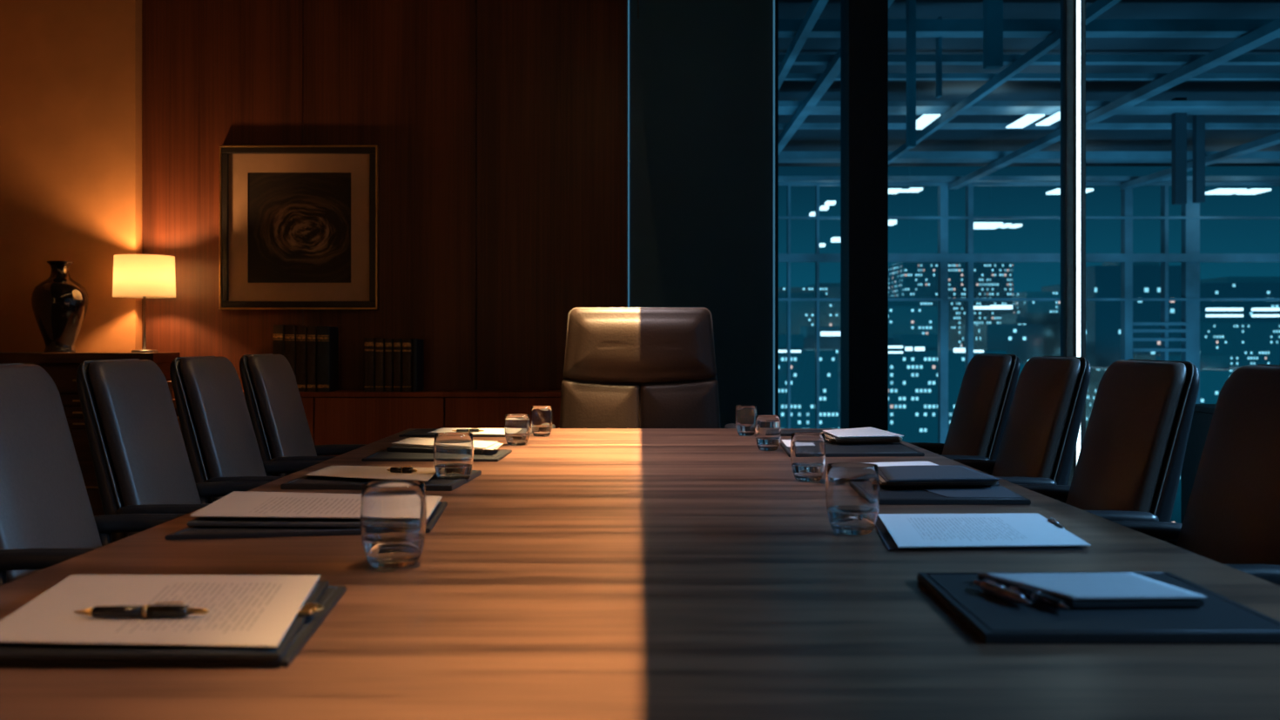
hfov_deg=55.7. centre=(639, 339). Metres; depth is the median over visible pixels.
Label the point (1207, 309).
ceiling light
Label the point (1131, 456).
cushion
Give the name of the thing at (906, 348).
ceiling light
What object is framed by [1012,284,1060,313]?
office tower
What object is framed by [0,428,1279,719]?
conference table
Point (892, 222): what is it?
ceiling light
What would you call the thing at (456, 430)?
pen
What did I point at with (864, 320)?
column
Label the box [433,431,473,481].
water glass
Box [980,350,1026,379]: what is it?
office tower
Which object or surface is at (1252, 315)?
ceiling light
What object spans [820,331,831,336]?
ceiling light
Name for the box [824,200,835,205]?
ceiling light
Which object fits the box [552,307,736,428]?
chair
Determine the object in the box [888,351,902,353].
ceiling light
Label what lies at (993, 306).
ceiling light
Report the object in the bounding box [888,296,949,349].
office tower
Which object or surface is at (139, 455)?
backrest
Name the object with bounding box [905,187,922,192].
ceiling light
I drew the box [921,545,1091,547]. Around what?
paper sheet
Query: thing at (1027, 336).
office tower
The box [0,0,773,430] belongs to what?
wall
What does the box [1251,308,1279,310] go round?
ceiling light
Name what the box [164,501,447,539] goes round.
desk pad
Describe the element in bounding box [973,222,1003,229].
ceiling light
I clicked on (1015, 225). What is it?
ceiling light
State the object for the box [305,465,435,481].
paper sheet
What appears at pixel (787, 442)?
paper sheet
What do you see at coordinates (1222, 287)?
office tower
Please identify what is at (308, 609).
binder clip
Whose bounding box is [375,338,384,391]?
book
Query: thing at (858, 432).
paper sheet
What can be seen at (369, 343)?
book
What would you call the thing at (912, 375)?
office tower
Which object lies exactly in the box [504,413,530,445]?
water glass
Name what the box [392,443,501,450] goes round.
paper sheet
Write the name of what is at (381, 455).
desk pad
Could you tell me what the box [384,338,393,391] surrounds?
book
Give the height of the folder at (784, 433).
0.008 m
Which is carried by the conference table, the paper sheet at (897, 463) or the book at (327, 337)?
the paper sheet at (897, 463)
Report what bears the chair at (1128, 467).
on the floor
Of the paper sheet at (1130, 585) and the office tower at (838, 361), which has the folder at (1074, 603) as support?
the paper sheet at (1130, 585)
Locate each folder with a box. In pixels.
[0,580,329,659]
[186,507,435,527]
[386,444,484,454]
[781,430,823,436]
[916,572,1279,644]
[977,572,1204,608]
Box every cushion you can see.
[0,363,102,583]
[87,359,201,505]
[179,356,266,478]
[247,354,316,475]
[941,354,1011,457]
[991,356,1080,478]
[1065,359,1186,511]
[1176,365,1279,565]
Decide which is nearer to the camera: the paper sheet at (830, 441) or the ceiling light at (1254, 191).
the paper sheet at (830, 441)
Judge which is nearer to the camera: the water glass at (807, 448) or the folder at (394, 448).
the water glass at (807, 448)
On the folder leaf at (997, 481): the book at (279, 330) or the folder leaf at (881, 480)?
the folder leaf at (881, 480)
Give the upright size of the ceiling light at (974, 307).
0.060 m
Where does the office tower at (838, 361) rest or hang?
on the ground
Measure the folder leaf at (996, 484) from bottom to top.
0.003 m
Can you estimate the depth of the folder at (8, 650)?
1.07 m
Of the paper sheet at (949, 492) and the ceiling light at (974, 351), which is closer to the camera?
the paper sheet at (949, 492)
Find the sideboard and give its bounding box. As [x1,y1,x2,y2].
[0,351,180,543]
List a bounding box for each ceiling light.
[778,350,801,352]
[819,205,828,210]
[819,242,825,247]
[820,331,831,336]
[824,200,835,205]
[830,236,840,242]
[831,331,840,336]
[888,188,902,194]
[888,219,896,225]
[888,345,902,348]
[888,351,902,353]
[904,346,912,350]
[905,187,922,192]
[914,346,924,350]
[916,114,940,129]
[953,348,965,352]
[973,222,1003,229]
[973,306,990,309]
[973,350,983,352]
[990,304,1012,309]
[1000,222,1011,228]
[1005,114,1044,127]
[1009,223,1022,228]
[1035,111,1060,125]
[1045,188,1093,195]
[1205,188,1246,195]
[1205,308,1243,310]
[1205,314,1243,316]
[1235,188,1271,195]
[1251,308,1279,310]
[1251,314,1279,316]
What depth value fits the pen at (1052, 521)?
1.85 m
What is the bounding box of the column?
[840,0,888,431]
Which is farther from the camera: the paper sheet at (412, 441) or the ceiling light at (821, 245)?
the ceiling light at (821, 245)
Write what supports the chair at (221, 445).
on the floor
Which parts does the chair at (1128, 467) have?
armrest, armrest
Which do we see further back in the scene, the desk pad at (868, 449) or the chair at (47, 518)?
the desk pad at (868, 449)
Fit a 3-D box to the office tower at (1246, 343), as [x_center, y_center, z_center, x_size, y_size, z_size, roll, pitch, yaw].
[165.108,26.574,357.600,44.000,68.932,35.200,0,0,0]
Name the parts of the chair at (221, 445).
armrest, armrest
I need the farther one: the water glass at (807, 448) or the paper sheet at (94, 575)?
the water glass at (807, 448)
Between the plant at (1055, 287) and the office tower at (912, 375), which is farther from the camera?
the plant at (1055, 287)
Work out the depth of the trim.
5.67 m
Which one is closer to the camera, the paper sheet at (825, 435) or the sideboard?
the paper sheet at (825, 435)
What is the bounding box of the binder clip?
[297,603,323,615]
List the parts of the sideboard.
drawer, drawer, drawer, drawer, drawer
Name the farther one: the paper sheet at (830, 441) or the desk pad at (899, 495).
the paper sheet at (830, 441)
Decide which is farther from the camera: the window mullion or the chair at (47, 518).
the window mullion
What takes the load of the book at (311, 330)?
on the credenza
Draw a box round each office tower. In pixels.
[778,282,840,298]
[778,292,840,334]
[778,334,837,428]
[800,325,894,360]
[837,360,840,428]
[888,262,1012,349]
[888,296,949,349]
[888,334,980,443]
[960,313,1060,362]
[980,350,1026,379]
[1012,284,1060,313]
[1085,262,1181,366]
[1085,354,1239,523]
[1199,276,1279,322]
[1199,312,1279,367]
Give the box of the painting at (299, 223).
[248,172,350,282]
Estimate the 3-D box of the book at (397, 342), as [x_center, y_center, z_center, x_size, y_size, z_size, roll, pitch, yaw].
[-1.099,0.117,5.559,0.034,0.240,0.172,0,0,0]
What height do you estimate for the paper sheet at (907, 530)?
0.002 m
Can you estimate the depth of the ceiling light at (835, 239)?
23.60 m
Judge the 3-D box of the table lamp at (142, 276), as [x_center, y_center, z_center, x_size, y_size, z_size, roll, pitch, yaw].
[-2.223,-0.159,5.430,0.265,0.432,0.265,0,0,0]
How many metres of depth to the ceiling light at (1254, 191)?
22.19 m
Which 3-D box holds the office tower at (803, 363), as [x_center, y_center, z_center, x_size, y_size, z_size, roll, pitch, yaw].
[27.633,30.013,238.000,20.000,62.054,16.000,0,0,0]
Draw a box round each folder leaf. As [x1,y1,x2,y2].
[878,469,998,482]
[878,474,997,483]
[879,481,996,485]
[886,481,998,484]
[887,483,999,486]
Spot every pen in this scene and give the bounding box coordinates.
[74,601,208,618]
[386,465,417,473]
[451,429,484,432]
[974,578,1030,604]
[1009,584,1069,609]
[1047,517,1064,529]
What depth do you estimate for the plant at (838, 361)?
257.18 m
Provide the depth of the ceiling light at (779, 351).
24.00 m
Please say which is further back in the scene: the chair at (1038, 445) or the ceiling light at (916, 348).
the ceiling light at (916, 348)
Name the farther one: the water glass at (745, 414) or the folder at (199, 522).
the water glass at (745, 414)
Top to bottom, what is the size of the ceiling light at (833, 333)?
0.090 m
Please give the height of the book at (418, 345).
0.238 m
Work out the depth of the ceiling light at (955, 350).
24.00 m
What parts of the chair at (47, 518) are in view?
armrest, armrest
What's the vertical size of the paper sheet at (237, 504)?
0.001 m
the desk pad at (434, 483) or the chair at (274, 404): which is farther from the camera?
the chair at (274, 404)
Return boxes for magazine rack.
[167,380,183,439]
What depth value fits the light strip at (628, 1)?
5.67 m
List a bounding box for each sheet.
[0,574,94,621]
[0,575,319,646]
[0,576,276,647]
[94,574,320,646]
[190,491,440,518]
[191,496,441,518]
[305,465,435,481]
[391,437,498,448]
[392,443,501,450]
[428,427,505,434]
[781,439,790,446]
[819,431,902,439]
[822,426,903,437]
[822,431,902,438]
[824,436,902,441]
[829,441,902,443]
[835,438,902,440]
[835,440,902,442]
[863,461,936,466]
[875,515,1082,550]
[877,513,1090,547]
[917,486,1022,498]
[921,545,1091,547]
[976,572,1207,599]
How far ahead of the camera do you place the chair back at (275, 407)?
3.48 m
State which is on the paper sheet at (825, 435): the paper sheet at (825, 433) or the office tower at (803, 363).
the paper sheet at (825, 433)
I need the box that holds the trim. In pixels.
[775,0,778,415]
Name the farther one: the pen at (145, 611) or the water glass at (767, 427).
the water glass at (767, 427)
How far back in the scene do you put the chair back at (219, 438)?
2.98 m
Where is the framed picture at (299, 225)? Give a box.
[219,145,378,309]
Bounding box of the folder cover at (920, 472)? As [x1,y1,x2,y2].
[878,464,1000,481]
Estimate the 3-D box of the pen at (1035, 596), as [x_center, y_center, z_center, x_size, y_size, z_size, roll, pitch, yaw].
[0.422,0.272,1.282,0.011,0.014,0.108,0,0,-15]
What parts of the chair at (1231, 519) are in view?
armrest, armrest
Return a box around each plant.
[837,360,840,375]
[1041,284,1060,291]
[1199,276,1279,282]
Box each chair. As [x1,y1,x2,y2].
[0,363,186,586]
[75,358,269,543]
[169,356,324,504]
[239,353,367,476]
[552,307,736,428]
[908,353,1020,460]
[953,355,1091,500]
[1016,358,1199,541]
[1111,363,1279,586]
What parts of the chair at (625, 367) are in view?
panel, panel, armrest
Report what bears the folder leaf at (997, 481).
on the folder leaf at (880, 483)
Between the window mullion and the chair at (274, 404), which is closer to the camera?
the chair at (274, 404)
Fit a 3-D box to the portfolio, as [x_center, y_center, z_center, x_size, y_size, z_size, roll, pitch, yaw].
[-0.475,0.287,1.237,0.329,0.007,0.335,0,0,0]
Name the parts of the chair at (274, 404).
armrest, armrest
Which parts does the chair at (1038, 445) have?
armrest, armrest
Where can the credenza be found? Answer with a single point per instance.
(339, 416)
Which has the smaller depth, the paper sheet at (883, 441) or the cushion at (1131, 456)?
the cushion at (1131, 456)
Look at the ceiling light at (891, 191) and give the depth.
22.06 m
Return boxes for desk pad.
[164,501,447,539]
[280,470,481,491]
[361,449,511,461]
[398,429,532,437]
[780,442,924,457]
[879,485,1030,505]
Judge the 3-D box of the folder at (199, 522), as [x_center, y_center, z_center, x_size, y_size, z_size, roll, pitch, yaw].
[-0.507,0.277,1.917,0.371,0.007,0.240,0,0,0]
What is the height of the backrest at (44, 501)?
0.520 m
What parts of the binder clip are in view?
wire handle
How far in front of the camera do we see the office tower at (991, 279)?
379.99 m
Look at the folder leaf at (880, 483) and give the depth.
2.29 m
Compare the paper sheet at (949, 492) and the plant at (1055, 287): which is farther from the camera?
the plant at (1055, 287)
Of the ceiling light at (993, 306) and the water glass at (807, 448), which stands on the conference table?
the water glass at (807, 448)
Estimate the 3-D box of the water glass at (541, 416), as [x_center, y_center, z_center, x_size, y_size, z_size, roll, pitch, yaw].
[-0.295,0.245,3.631,0.066,0.089,0.066,0,0,20]
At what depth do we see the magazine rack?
5.22 m
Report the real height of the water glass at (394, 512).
0.106 m
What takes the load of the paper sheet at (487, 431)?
on the desk pad at (417, 433)
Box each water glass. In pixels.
[360,479,426,569]
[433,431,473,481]
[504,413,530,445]
[530,405,552,437]
[734,404,757,435]
[754,414,781,451]
[790,431,825,481]
[825,462,879,535]
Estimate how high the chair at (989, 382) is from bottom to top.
0.996 m
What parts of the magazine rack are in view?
rail, rail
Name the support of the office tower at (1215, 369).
on the ground
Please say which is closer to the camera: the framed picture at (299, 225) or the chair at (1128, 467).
the chair at (1128, 467)
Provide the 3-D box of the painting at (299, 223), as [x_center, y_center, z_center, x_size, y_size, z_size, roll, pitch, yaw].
[-1.591,-0.523,5.661,0.484,0.516,0.005,0,0,0]
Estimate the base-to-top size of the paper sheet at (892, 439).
0.003 m
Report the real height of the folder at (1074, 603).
0.007 m
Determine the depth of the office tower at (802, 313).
399.98 m
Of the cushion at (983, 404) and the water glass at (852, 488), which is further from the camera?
the cushion at (983, 404)
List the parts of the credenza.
door, door, door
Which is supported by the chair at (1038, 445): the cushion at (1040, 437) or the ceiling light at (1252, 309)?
the cushion at (1040, 437)
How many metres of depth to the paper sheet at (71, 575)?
1.40 m
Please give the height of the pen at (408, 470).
0.016 m
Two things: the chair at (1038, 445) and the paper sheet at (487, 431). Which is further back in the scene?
the paper sheet at (487, 431)
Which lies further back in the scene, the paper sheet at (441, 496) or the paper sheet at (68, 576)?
the paper sheet at (441, 496)
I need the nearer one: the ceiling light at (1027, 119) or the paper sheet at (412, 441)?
the paper sheet at (412, 441)
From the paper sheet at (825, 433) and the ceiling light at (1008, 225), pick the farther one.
the ceiling light at (1008, 225)
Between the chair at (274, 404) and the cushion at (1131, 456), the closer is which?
the cushion at (1131, 456)
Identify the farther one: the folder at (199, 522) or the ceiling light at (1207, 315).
the ceiling light at (1207, 315)
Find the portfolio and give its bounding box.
[0,586,346,666]
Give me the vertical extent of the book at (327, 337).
0.297 m
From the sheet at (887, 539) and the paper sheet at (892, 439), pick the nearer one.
the sheet at (887, 539)
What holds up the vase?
on the sideboard
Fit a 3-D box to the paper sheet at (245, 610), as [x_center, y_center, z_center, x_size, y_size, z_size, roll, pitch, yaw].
[-0.488,0.272,1.232,0.333,0.001,0.323,0,0,0]
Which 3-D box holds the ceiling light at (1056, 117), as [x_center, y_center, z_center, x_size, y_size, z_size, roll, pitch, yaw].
[5.418,-2.891,15.850,0.177,0.020,0.900,0,0,0]
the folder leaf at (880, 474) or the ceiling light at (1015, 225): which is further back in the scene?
the ceiling light at (1015, 225)
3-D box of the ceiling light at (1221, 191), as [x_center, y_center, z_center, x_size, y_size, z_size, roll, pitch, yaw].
[10.778,-2.727,22.300,0.506,0.040,0.600,0,0,0]
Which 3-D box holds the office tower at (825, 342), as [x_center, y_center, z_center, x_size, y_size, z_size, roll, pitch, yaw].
[48.130,28.804,312.000,30.000,64.472,24.000,0,0,0]
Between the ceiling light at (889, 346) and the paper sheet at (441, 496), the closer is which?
the paper sheet at (441, 496)
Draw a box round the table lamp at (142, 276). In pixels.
[112,254,175,352]
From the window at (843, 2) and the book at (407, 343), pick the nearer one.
the book at (407, 343)
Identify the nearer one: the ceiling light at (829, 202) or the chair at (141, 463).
the chair at (141, 463)
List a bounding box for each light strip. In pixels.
[626,0,629,307]
[773,0,775,415]
[1075,0,1080,466]
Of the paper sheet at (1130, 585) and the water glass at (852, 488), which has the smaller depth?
the paper sheet at (1130, 585)
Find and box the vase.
[30,261,88,352]
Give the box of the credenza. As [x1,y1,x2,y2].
[242,390,561,456]
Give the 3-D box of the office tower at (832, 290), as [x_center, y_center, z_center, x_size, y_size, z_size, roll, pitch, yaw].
[106.763,16.934,604.000,110.000,88.213,88.000,0,0,0]
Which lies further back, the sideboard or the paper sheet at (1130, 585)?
the sideboard
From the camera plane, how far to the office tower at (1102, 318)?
300.01 m
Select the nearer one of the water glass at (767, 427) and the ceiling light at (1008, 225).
the water glass at (767, 427)
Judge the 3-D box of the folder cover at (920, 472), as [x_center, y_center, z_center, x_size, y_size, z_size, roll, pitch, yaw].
[0.567,0.261,2.369,0.212,0.003,0.263,0,0,0]
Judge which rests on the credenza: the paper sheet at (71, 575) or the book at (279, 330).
the book at (279, 330)
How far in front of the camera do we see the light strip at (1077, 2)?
5.70 m
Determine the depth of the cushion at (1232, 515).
1.97 m
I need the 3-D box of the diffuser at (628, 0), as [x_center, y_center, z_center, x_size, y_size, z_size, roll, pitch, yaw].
[-0.053,-0.340,5.668,0.007,2.710,0.006,0,0,0]
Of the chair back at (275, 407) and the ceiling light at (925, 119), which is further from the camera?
the ceiling light at (925, 119)
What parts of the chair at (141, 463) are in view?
armrest, armrest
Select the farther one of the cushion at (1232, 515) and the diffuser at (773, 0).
the diffuser at (773, 0)
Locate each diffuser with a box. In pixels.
[627,0,629,307]
[773,0,774,415]
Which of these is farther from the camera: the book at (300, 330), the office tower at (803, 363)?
the office tower at (803, 363)
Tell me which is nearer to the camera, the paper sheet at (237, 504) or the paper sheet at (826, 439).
the paper sheet at (237, 504)
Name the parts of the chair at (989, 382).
armrest, armrest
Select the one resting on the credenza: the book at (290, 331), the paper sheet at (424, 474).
the book at (290, 331)
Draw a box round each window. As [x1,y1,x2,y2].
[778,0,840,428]
[842,1,843,418]
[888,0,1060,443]
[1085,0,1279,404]
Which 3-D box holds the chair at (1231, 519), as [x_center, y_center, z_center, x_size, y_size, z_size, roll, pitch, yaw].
[0.759,0.541,1.974,0.674,0.996,0.471,0,0,0]
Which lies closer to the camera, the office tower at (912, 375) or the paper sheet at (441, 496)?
the paper sheet at (441, 496)
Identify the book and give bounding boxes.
[273,324,290,356]
[284,325,296,378]
[296,325,306,391]
[306,325,317,391]
[316,326,338,391]
[363,337,381,391]
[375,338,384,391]
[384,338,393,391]
[393,338,402,391]
[402,338,417,391]
[412,339,424,391]
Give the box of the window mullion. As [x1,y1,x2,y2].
[1060,0,1085,485]

